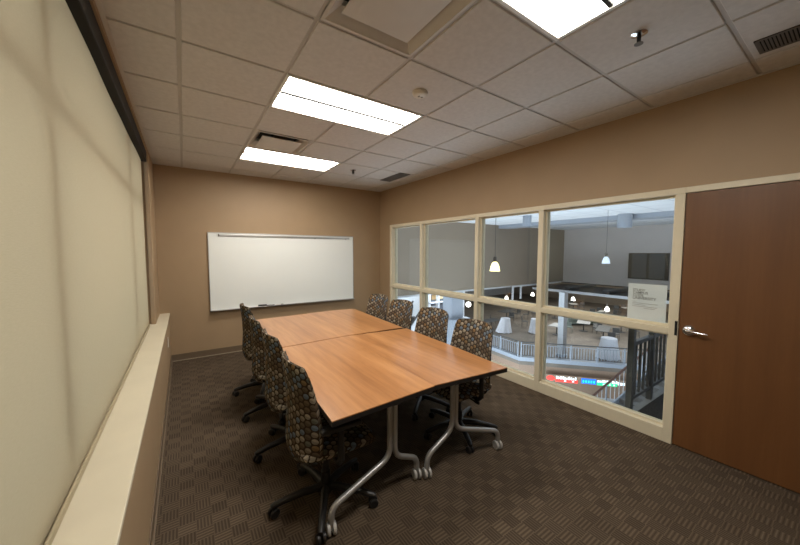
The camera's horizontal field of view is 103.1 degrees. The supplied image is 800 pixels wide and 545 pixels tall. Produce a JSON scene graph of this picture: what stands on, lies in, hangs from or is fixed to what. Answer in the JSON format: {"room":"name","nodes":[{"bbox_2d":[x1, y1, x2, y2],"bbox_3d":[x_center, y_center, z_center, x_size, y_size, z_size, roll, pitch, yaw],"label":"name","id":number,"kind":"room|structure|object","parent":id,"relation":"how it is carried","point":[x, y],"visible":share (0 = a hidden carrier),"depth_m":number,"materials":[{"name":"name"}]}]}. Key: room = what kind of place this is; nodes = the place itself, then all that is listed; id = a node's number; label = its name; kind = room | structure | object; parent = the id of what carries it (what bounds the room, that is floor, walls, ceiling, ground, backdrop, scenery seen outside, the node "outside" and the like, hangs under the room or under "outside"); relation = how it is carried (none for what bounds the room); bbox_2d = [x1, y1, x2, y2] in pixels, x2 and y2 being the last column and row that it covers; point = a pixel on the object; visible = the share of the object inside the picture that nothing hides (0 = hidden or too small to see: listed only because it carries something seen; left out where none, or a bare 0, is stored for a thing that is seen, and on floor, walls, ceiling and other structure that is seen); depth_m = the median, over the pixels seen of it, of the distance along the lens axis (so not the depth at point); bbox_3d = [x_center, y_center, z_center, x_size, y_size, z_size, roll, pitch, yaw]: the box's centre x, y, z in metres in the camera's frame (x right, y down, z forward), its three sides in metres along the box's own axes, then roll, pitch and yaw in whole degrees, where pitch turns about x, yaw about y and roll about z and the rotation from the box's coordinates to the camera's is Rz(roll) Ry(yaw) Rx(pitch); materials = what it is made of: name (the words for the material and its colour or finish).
{"room":"conference room","nodes":[
{"label":"conference room","id":0,"kind":"room"},
{"bbox_2d":[89,0,170,544],"bbox_3d":[-1.504,-0.048,1.388,0.515,3.142,7.354,-2,4,-34],"label":"wall","id":1,"kind":"structure","parent":0,"point":[137,521],"depth_m":2.01,"materials":[{"name":"beige paint"}]},
{"bbox_2d":[0,0,149,544],"bbox_3d":[-1.274,-0.228,1.216,0.075,2.072,6.210,-2,4,-34],"label":"roller shade","id":2,"kind":"object","parent":1,"relation":"attached to","point":[74,316],"visible":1,"depth_m":1.16,"materials":[{"name":"fabric"}]},
{"bbox_2d":[52,313,169,544],"bbox_3d":[-1.478,0.808,1.462,0.462,0.022,7.354,-2,4,-34],"label":"window sill","id":3,"kind":"structure","parent":1,"relation":"attached to","point":[95,514],"depth_m":1.34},
{"bbox_2d":[143,152,155,323],"bbox_3d":[-3.054,-0.399,3.824,0.105,2.078,0.045,-2,4,-34],"label":"trim","id":4,"kind":"structure","parent":1,"relation":"attached to","point":[145,164],"depth_m":3.84,"materials":[{"name":"beige paint"}]},
{"bbox_2d":[148,355,172,544],"bbox_3d":[-1.284,1.461,1.631,0.015,0.098,7.343,-2,4,-34],"label":"baseboard","id":5,"kind":"structure","parent":1,"relation":"attached to","point":[160,462],"depth_m":2.26,"materials":[{"name":"brown rubber"}]},
{"bbox_2d":[95,0,799,191],"bbox_3d":[0.136,-1.383,2.416,3.665,0.006,7.354,-2,4,-34],"label":"trim","id":6,"kind":"structure","parent":1,"relation":"attached to","point":[98,2],"depth_m":2.53,"materials":[{"name":"metal"}]},
{"bbox_2d":[153,164,379,354],"bbox_3d":[-2.104,-0.315,5.489,4.240,3.142,0.120,-2,4,-34],"label":"wall","id":7,"kind":"structure","parent":0,"point":[190,203],"depth_m":5.01,"materials":[{"name":"beige paint"}]},
{"bbox_2d":[172,345,241,361],"bbox_3d":[-1.883,1.200,5.656,3.553,0.098,0.015,-2,4,-34],"label":"baseboard","id":8,"kind":"structure","parent":7,"relation":"attached to","point":[189,355],"depth_m":4.91,"materials":[{"name":"brown rubber"}]},
{"bbox_2d":[207,232,354,311],"bbox_3d":[-1.906,-0.044,5.518,2.430,1.224,0.082,-2,4,-34],"label":"whiteboard","id":9,"kind":"object","parent":7,"relation":"attached to","point":[253,270],"visible":1,"depth_m":5.41,"materials":[{"name":"plastic"}]},
{"bbox_2d":[211,298,354,311],"bbox_3d":[-1.900,0.547,5.545,2.410,0.016,0.056,-2,4,-34],"label":"marker tray","id":10,"kind":"object","parent":9,"relation":"on","point":[226,308],"depth_m":5.47,"materials":[{"name":"metal"}]},
{"bbox_2d":[398,296,419,316],"bbox_3d":[2.389,2.764,25.326,7.000,3.650,0.200,-2,4,-34],"label":"wall","id":11,"kind":"structure","parent":0,"point":[416,299],"depth_m":24.38,"materials":[{"name":"white paint"}]},
{"bbox_2d":[100,0,799,190],"bbox_3d":[0.136,-1.396,2.416,3.643,0.021,7.332,-2,4,-34],"label":"ceiling","id":12,"kind":"structure","parent":0,"point":[485,41],"depth_m":2.15,"materials":[{"name":"tile"}]},
{"bbox_2d":[246,130,311,154],"bbox_3d":[-1.384,-1.502,3.611,0.588,0.108,0.588,-2,4,-34],"label":"ceiling vent","id":13,"kind":"object","parent":12,"relation":"in","point":[259,139],"visible":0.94,"depth_m":3.59,"materials":[{"name":"metal"}]},
{"bbox_2d":[238,139,340,171],"bbox_3d":[-1.474,-1.557,4.285,1.203,0.104,0.594,-2,4,-34],"label":"ceiling light","id":14,"kind":"object","parent":12,"relation":"attached to","point":[248,153],"visible":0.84,"depth_m":4.31,"materials":[{"name":"plastic"}]},
{"bbox_2d":[269,73,423,135],"bbox_3d":[-0.447,-1.458,2.775,1.203,0.104,0.594,-2,4,-34],"label":"ceiling light","id":15,"kind":"object","parent":12,"relation":"attached to","point":[295,94],"visible":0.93,"depth_m":2.76,"materials":[{"name":"plastic"}]},
{"bbox_2d":[380,173,409,181],"bbox_3d":[-0.091,-1.563,5.228,0.195,0.008,0.610,-2,4,-34],"label":"ceiling vent","id":16,"kind":"object","parent":12,"relation":"in","point":[399,175],"visible":1,"depth_m":5.21,"materials":[{"name":"grey metal"}]},
{"bbox_2d":[320,0,475,56],"bbox_3d":[-0.015,-1.377,1.598,0.588,0.093,0.588,-2,4,-34],"label":"ceiling vent","id":17,"kind":"object","parent":12,"relation":"in","point":[404,27],"visible":1,"depth_m":1.69,"materials":[{"name":"metal"}]},
{"bbox_2d":[412,88,427,98],"bbox_3d":[0.154,-1.369,2.444,0.120,0.036,0.120,-2,4,-34],"label":"smoke detector","id":18,"kind":"object","parent":12,"relation":"attached to","point":[419,93],"visible":1,"depth_m":2.41,"materials":[{"name":"white plastic"}]},
{"bbox_2d":[106,0,799,187],"bbox_3d":[0.136,-1.396,2.416,3.665,0.005,7.354,-2,4,-34],"label":"grid","id":19,"kind":"object","parent":12,"relation":"attached to","point":[728,21],"visible":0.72,"depth_m":2.05,"materials":[{"name":"white metal"}]},
{"bbox_2d":[496,0,628,40],"bbox_3d":[0.580,-1.359,1.265,1.203,0.104,0.594,-2,4,-34],"label":"ceiling light","id":20,"kind":"object","parent":12,"relation":"attached to","point":[557,19],"visible":1,"depth_m":1.66,"materials":[{"name":"plastic"}]},
{"bbox_2d":[630,29,647,46],"bbox_3d":[1.344,-1.316,1.787,0.084,0.064,0.084,-2,4,-34],"label":"sprinkler head","id":21,"kind":"object","parent":12,"relation":"attached to","point":[638,34],"visible":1,"depth_m":1.78},
{"bbox_2d":[753,25,799,53],"bbox_3d":[2.313,-1.328,1.650,0.195,0.008,0.617,-2,4,-34],"label":"ceiling vent","id":22,"kind":"object","parent":12,"relation":"in","point":[786,37],"visible":1,"depth_m":1.83,"materials":[{"name":"grey metal"}]},
{"bbox_2d":[443,292,469,344],"bbox_3d":[3.674,3.049,20.950,1.600,3.650,1.100,-2,4,-34],"label":"column","id":23,"kind":"structure","parent":0,"point":[453,306],"depth_m":20.50,"materials":[{"name":"paint"}]},
{"bbox_2d":[154,351,799,544],"bbox_3d":[3.758,1.675,1.521,9.350,0.300,13.474,-2,4,-34],"label":"floor","id":24,"kind":"structure","parent":0,"point":[563,473],"depth_m":2.22,"materials":[{"name":"carpet"}]},
{"bbox_2d":[232,303,264,402],"bbox_3d":[-1.594,0.861,3.689,0.651,1.029,0.669,-3,5,-35],"label":"chair","id":25,"kind":"object","parent":24,"relation":"on","point":[246,312],"visible":0.43,"depth_m":3.48,"materials":[{"name":"multicoloured fabric"}]},
{"bbox_2d":[241,315,285,424],"bbox_3d":[-1.240,0.916,3.188,0.665,0.984,0.658,-2,4,-32],"label":"chair","id":26,"kind":"object","parent":24,"relation":"on","point":[258,368],"visible":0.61,"depth_m":2.98,"materials":[{"name":"multicoloured fabric"}]},
{"bbox_2d":[252,328,300,468],"bbox_3d":[-0.868,0.950,2.601,0.656,0.994,0.668,-3,5,-35],"label":"chair","id":27,"kind":"object","parent":24,"relation":"on","point":[275,390],"visible":0.52,"depth_m":2.39,"materials":[{"name":"multicoloured fabric"}]},
{"bbox_2d":[256,314,343,414],"bbox_3d":[-1.216,1.005,3.736,0.734,0.737,1.456,-2,4,-34],"label":"folding table","id":28,"kind":"object","parent":24,"relation":"on","point":[292,330],"visible":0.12,"depth_m":3.59,"materials":[{"name":"brown wood"}]},
{"bbox_2d":[268,351,377,544],"bbox_3d":[-0.504,0.991,2.051,0.662,0.984,0.663,-2,4,-34],"label":"chair","id":29,"kind":"object","parent":24,"relation":"on","point":[311,440],"visible":0.93,"depth_m":1.85,"materials":[{"name":"fabric"}]},
{"bbox_2d":[307,309,402,335],"bbox_3d":[-0.659,0.978,4.160,0.725,0.737,1.460,-2,4,-32],"label":"folding table","id":30,"kind":"object","parent":24,"relation":"on","point":[347,322],"visible":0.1,"depth_m":3.96,"materials":[{"name":"brown wood"}]},
{"bbox_2d":[283,336,434,536],"bbox_3d":[-0.465,1.086,2.500,0.750,0.737,1.504,-2,4,-34],"label":"folding table","id":31,"kind":"object","parent":24,"relation":"on","point":[350,381],"visible":0.81,"depth_m":2.11,"materials":[{"name":"brown wood"}]},
{"bbox_2d":[366,294,387,320],"bbox_3d":[-0.415,0.824,4.328,0.662,1.024,0.663,-3,5,-38],"label":"chair","id":32,"kind":"object","parent":24,"relation":"on","point":[377,303],"visible":0.19,"depth_m":4.45,"materials":[{"name":"multicoloured fabric"}]},
{"bbox_2d":[386,299,412,329],"bbox_3d":[-0.152,0.859,3.825,0.644,1.020,0.673,-1,4,-18],"label":"chair","id":33,"kind":"object","parent":24,"relation":"on","point":[400,310],"visible":0.16,"depth_m":3.95,"materials":[{"name":"multicoloured fabric"}]},
{"bbox_2d":[345,328,506,478],"bbox_3d":[0.154,1.060,2.912,0.777,0.737,1.525,-2,4,-34],"label":"folding table","id":34,"kind":"object","parent":24,"relation":"on","point":[440,364],"visible":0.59,"depth_m":2.57,"materials":[{"name":"brown wood"}]},
{"bbox_2d":[412,307,449,420],"bbox_3d":[0.210,0.900,3.302,0.673,1.007,0.644,1,4,14],"label":"chair","id":35,"kind":"object","parent":24,"relation":"on","point":[432,322],"visible":0.3,"depth_m":3.39,"materials":[{"name":"multicoloured fabric"}]},
{"bbox_2d":[424,318,497,453],"bbox_3d":[0.510,0.941,2.852,0.666,0.984,0.658,-3,5,-35],"label":"chair","id":36,"kind":"object","parent":24,"relation":"on","point":[473,336],"visible":0.63,"depth_m":2.81,"materials":[{"name":"multicoloured fabric"}]},
{"bbox_2d":[398,222,564,295],"bbox_3d":[4.182,-1.017,20.302,22.800,4.250,0.300,-2,4,-34],"label":"wall","id":37,"kind":"structure","parent":0,"point":[451,252],"depth_m":20.27,"materials":[{"name":"grey paint"}]},
{"bbox_2d":[512,281,557,299],"bbox_3d":[10.660,1.367,24.806,6.000,1.030,0.100,-2,4,-34],"label":"screen frame","id":38,"kind":"object","parent":37,"relation":"attached to","point":[520,286],"visible":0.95,"depth_m":23.65,"materials":[{"name":"white metal"}]},
{"bbox_2d":[465,287,511,295],"bbox_3d":[4.141,1.349,39.508,44.100,11.450,0.200,-2,4,-34],"label":"wall","id":39,"kind":"structure","parent":0,"point":[488,292],"depth_m":46.21,"materials":[{"name":"grey paint"}]},
{"bbox_2d":[398,281,669,297],"bbox_3d":[13.457,1.195,20.399,38.100,0.150,41.800,-2,4,-34],"label":"ceiling","id":40,"kind":"structure","parent":0,"point":[558,281],"depth_m":22.08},
{"bbox_2d":[491,353,637,398],"bbox_3d":[12.646,6.001,17.582,20.484,1.720,3.624,2,4,26],"label":"wall","id":41,"kind":"structure","parent":0,"point":[589,389],"depth_m":17.62,"materials":[{"name":"beige paint"}]},
{"bbox_2d":[492,346,646,370],"bbox_3d":[12.645,5.032,17.529,20.517,0.220,3.717,2,4,26],"label":"trim","id":42,"kind":"structure","parent":41,"relation":"attached to","point":[496,349],"depth_m":17.71,"materials":[{"name":"paint"}]},
{"bbox_2d":[492,333,518,355],"bbox_3d":[5.580,4.244,20.799,0.070,0.910,5.498,-2,4,-28],"label":"balustrade","id":43,"kind":"object","parent":42,"relation":"on","point":[500,345],"visible":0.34,"depth_m":19.02,"materials":[{"name":"grey metal"}]},
{"bbox_2d":[520,341,665,364],"bbox_3d":[10.757,4.476,17.330,7.870,0.910,0.070,1,4,14],"label":"balustrade","id":44,"kind":"object","parent":42,"relation":"on","point":[570,347],"visible":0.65,"depth_m":17.46,"materials":[{"name":"grey metal"}]},
{"bbox_2d":[546,373,625,387],"bbox_3d":[10.307,5.902,17.272,4.450,0.390,0.146,1,4,14],"label":"news ticker","id":45,"kind":"object","parent":41,"relation":"attached to","point":[552,377],"visible":0.86,"depth_m":17.29,"materials":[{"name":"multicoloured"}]},
{"bbox_2d":[464,293,668,373],"bbox_3d":[15.546,4.533,28.496,25.800,0.250,31.140,-2,4,-34],"label":"floor","id":46,"kind":"structure","parent":0,"point":[520,333],"depth_m":23.76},
{"bbox_2d":[428,292,464,315],"bbox_3d":[3.468,2.932,23.922,3.500,3.500,0.350,-2,4,-34],"label":"display shelf","id":47,"kind":"object","parent":46,"relation":"on","point":[436,301],"visible":0.03,"depth_m":23.33,"materials":[{"name":"white"}]},
{"bbox_2d":[484,318,499,329],"bbox_3d":[7.404,4.202,25.684,1.600,0.750,0.900,-3,5,-40],"label":"cafe table","id":48,"kind":"object","parent":46,"relation":"on","point":[490,320],"visible":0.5,"depth_m":25.61,"materials":[{"name":"grey metal"}]},
{"bbox_2d":[496,317,511,333],"bbox_3d":[8.052,4.084,24.649,1.218,1.120,1.171,-2,4,-34],"label":"cocktail table","id":49,"kind":"object","parent":46,"relation":"on","point":[504,326],"visible":1,"depth_m":24.32,"materials":[{"name":"white fabric"}]},
{"bbox_2d":[498,309,514,316],"bbox_3d":[9.977,3.944,29.720,0.900,0.750,1.800,4,5,44],"label":"cafe table","id":50,"kind":"object","parent":46,"relation":"on","point":[506,311],"visible":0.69,"depth_m":29.69,"materials":[{"name":"grey metal"}]},
{"bbox_2d":[508,312,513,317],"bbox_3d":[9.931,3.958,28.348,0.460,0.900,0.480,1,4,11],"label":"cafe chair","id":51,"kind":"object","parent":46,"relation":"on","point":[511,314],"visible":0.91,"depth_m":28.12,"materials":[{"name":"grey metal"}]},
{"bbox_2d":[528,318,535,333],"bbox_3d":[10.390,4.104,24.394,0.994,1.120,0.980,-2,4,-34],"label":"cocktail table","id":52,"kind":"object","parent":46,"relation":"on","point":[533,320],"visible":0.52,"depth_m":24.17,"materials":[{"name":"white fabric"}]},
{"bbox_2d":[548,323,557,335],"bbox_3d":[11.829,4.318,23.978,0.800,0.750,1.400,4,5,44],"label":"cafe table","id":53,"kind":"object","parent":46,"relation":"on","point":[552,324],"visible":0.7,"depth_m":23.95,"materials":[{"name":"grey laminate"}]},
{"bbox_2d":[556,292,567,356],"bbox_3d":[9.696,3.088,18.933,0.480,3.850,0.400,-2,4,-34],"label":"pillar","id":54,"kind":"structure","parent":46,"relation":"on","point":[563,296],"depth_m":18.80,"materials":[{"name":"paint"}]},
{"bbox_2d":[567,321,572,331],"bbox_3d":[13.093,4.206,24.586,0.460,0.900,0.480,3,5,42],"label":"cafe chair","id":55,"kind":"object","parent":46,"relation":"on","point":[569,324],"visible":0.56,"depth_m":24.39,"materials":[{"name":"green fabric"}]},
{"bbox_2d":[577,320,589,331],"bbox_3d":[14.482,4.253,25.053,0.900,0.750,1.500,2,4,33],"label":"cafe table","id":56,"kind":"object","parent":46,"relation":"on","point":[583,322],"visible":0.82,"depth_m":24.90,"materials":[{"name":"grey laminate"}]},
{"bbox_2d":[567,312,600,323],"bbox_3d":[15.658,3.855,27.349,2.800,1.050,1.000,0,4,-3],"label":"bench sofa","id":57,"kind":"object","parent":46,"relation":"on","point":[574,321],"visible":0.27,"depth_m":26.91,"materials":[{"name":"green fabric"}]},
{"bbox_2d":[595,325,611,338],"bbox_3d":[14.640,4.394,22.867,0.800,0.750,2.200,3,5,39],"label":"cafe table","id":58,"kind":"object","parent":46,"relation":"on","point":[601,328],"visible":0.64,"depth_m":22.81,"materials":[{"name":"grey metal"}]},
{"bbox_2d":[596,336,620,360],"bbox_3d":[12.198,4.438,18.656,1.271,1.200,1.244,-2,4,-34],"label":"cocktail table","id":59,"kind":"object","parent":46,"relation":"on","point":[606,341],"visible":0.77,"depth_m":18.30,"materials":[{"name":"white fabric"}]},
{"bbox_2d":[608,332,615,337],"bbox_3d":[14.204,4.417,21.356,0.460,0.900,0.480,2,4,31],"label":"cafe chair","id":60,"kind":"object","parent":46,"relation":"on","point":[610,334],"visible":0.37,"depth_m":21.12,"materials":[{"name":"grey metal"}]},
{"bbox_2d":[612,328,619,338],"bbox_3d":[15.304,4.339,22.582,0.460,0.900,0.480,2,4,23],"label":"cafe chair","id":61,"kind":"object","parent":46,"relation":"on","point":[615,330],"visible":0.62,"depth_m":22.35,"materials":[{"name":"grey metal"}]},
{"bbox_2d":[462,198,674,229],"bbox_3d":[15.889,-3.331,21.878,44.100,0.200,42.000,-2,4,-34],"label":"ceiling","id":62,"kind":"structure","parent":0,"point":[667,204],"depth_m":15.90,"materials":[{"name":"tile"}]},
{"bbox_2d":[490,227,499,270],"bbox_3d":[2.976,-1.257,9.885,0.322,2.430,0.322,-2,4,-34],"label":"pendant lamp","id":63,"kind":"object","parent":62,"relation":"hanging from","point":[494,266],"visible":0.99,"depth_m":9.88,"materials":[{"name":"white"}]},
{"bbox_2d":[522,215,531,226],"bbox_3d":[6.401,-2.599,16.003,0.420,0.530,0.420,-2,4,-34],"label":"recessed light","id":64,"kind":"object","parent":62,"relation":"in","point":[527,219],"visible":1,"depth_m":15.83,"materials":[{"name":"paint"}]},
{"bbox_2d":[499,211,673,228],"bbox_3d":[10.290,-2.260,8.448,11.100,0.220,26.000,-2,4,-34],"label":"ceiling beam","id":65,"kind":"structure","parent":62,"relation":"attached to","point":[664,214],"depth_m":16.72,"materials":[{"name":"paint"}]},
{"bbox_2d":[602,222,609,263],"bbox_3d":[9.088,-1.560,13.939,0.333,2.330,0.333,-2,4,-34],"label":"pendant lamp","id":66,"kind":"object","parent":62,"relation":"hanging from","point":[605,260],"visible":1,"depth_m":13.92,"materials":[{"name":"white glass"}]},
{"bbox_2d":[617,213,632,227],"bbox_3d":[10.800,-2.485,15.261,0.600,0.650,0.600,-2,4,-34],"label":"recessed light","id":67,"kind":"object","parent":62,"relation":"in","point":[624,220],"visible":0.99,"depth_m":15.03,"materials":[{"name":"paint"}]},
{"bbox_2d":[380,64,799,319],"bbox_3d":[1.700,-0.184,3.559,0.120,3.142,7.354,-2,4,-34],"label":"wall","id":68,"kind":"structure","parent":0,"point":[750,128],"depth_m":2.83,"materials":[{"name":"beige paint"}]},
{"bbox_2d":[390,173,799,443],"bbox_3d":[1.395,0.289,4.037,0.146,2.135,5.475,-2,4,-34],"label":"window","id":69,"kind":"structure","parent":68,"relation":"in","point":[662,430],"depth_m":3.37,"materials":[{"name":"beige paint"}]},
{"bbox_2d":[627,283,666,322],"bbox_3d":[2.208,0.270,2.846,0.002,0.330,0.287,-2,4,-34],"label":"paper notice","id":70,"kind":"object","parent":69,"relation":"attached to","point":[648,302],"visible":1,"depth_m":2.84,"materials":[{"name":"grey paper"}]},
{"bbox_2d":[672,181,799,493],"bbox_3d":[2.567,0.431,2.195,0.098,2.076,0.992,-2,4,-34],"label":"door","id":71,"kind":"structure","parent":69,"relation":"attached to","point":[737,404],"depth_m":2.31,"materials":[{"name":"red wood"}]},
{"bbox_2d":[633,387,663,410],"bbox_3d":[4.272,1.501,4.542,5.100,0.340,0.065,-2,4,-34],"label":"trim","id":72,"kind":"structure","parent":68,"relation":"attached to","point":[659,392],"depth_m":3.45,"materials":[{"name":"grey concrete"}]},
{"bbox_2d":[625,328,666,409],"bbox_3d":[4.248,0.882,4.497,4.727,0.900,0.060,-2,4,-34],"label":"guard rail","id":73,"kind":"object","parent":72,"relation":"on","point":[652,338],"visible":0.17,"depth_m":3.37,"materials":[{"name":"grey metal"}]},
{"bbox_2d":[514,282,668,311],"bbox_3d":[29.242,1.916,31.308,0.200,11.450,42.000,-2,4,-34],"label":"wall","id":74,"kind":"structure","parent":0,"point":[527,290],"depth_m":40.10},
{"bbox_2d":[562,224,673,289],"bbox_3d":[21.040,-0.692,16.047,0.300,4.300,26.300,-2,4,-34],"label":"wall","id":75,"kind":"structure","parent":0,"point":[584,249],"depth_m":23.63,"materials":[{"name":"grey paint"}]},
{"bbox_2d":[532,284,669,303],"bbox_3d":[18.061,1.609,16.352,4.450,0.360,21.900,-2,4,-34],"label":"canopy","id":76,"kind":"object","parent":75,"relation":"attached to","point":[587,289],"visible":0.36,"depth_m":21.83,"materials":[{"name":"grey metal"}]},
{"bbox_2d":[628,253,669,280],"bbox_3d":[16.963,-0.424,21.733,0.070,1.800,2.320,-2,4,-34],"label":"wall screen","id":77,"kind":"object","parent":75,"relation":"attached to","point":[650,266],"visible":1,"depth_m":21.64,"materials":[{"name":"black plastic"}]},
{"label":"outside","id":78,"kind":"structure","parent":0,"visible":0},
{"bbox_3d":[15.872,8.295,22.630,44.100,0.200,42.000,-2,4,-34],"label":"floor","id":79,"kind":"structure","parent":78,"visible":0},
{"bbox_2d":[592,338,665,406],"bbox_3d":[8.152,4.168,10.697,8.639,6.044,1.600,-1,4,-17],"label":"staircase","id":80,"kind":"structure","parent":79,"relation":"on","point":[620,400],"depth_m":11.27,"materials":[{"name":"paint"}]},
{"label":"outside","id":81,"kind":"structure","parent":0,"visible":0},
{"bbox_2d":[411,301,418,330],"bbox_3d":[0.085,3.415,17.127,2.424,3.504,1.200,-2,4,-34],"label":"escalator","id":82,"kind":"object","parent":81,"point":[414,319],"visible":0.09,"depth_m":16.87,"materials":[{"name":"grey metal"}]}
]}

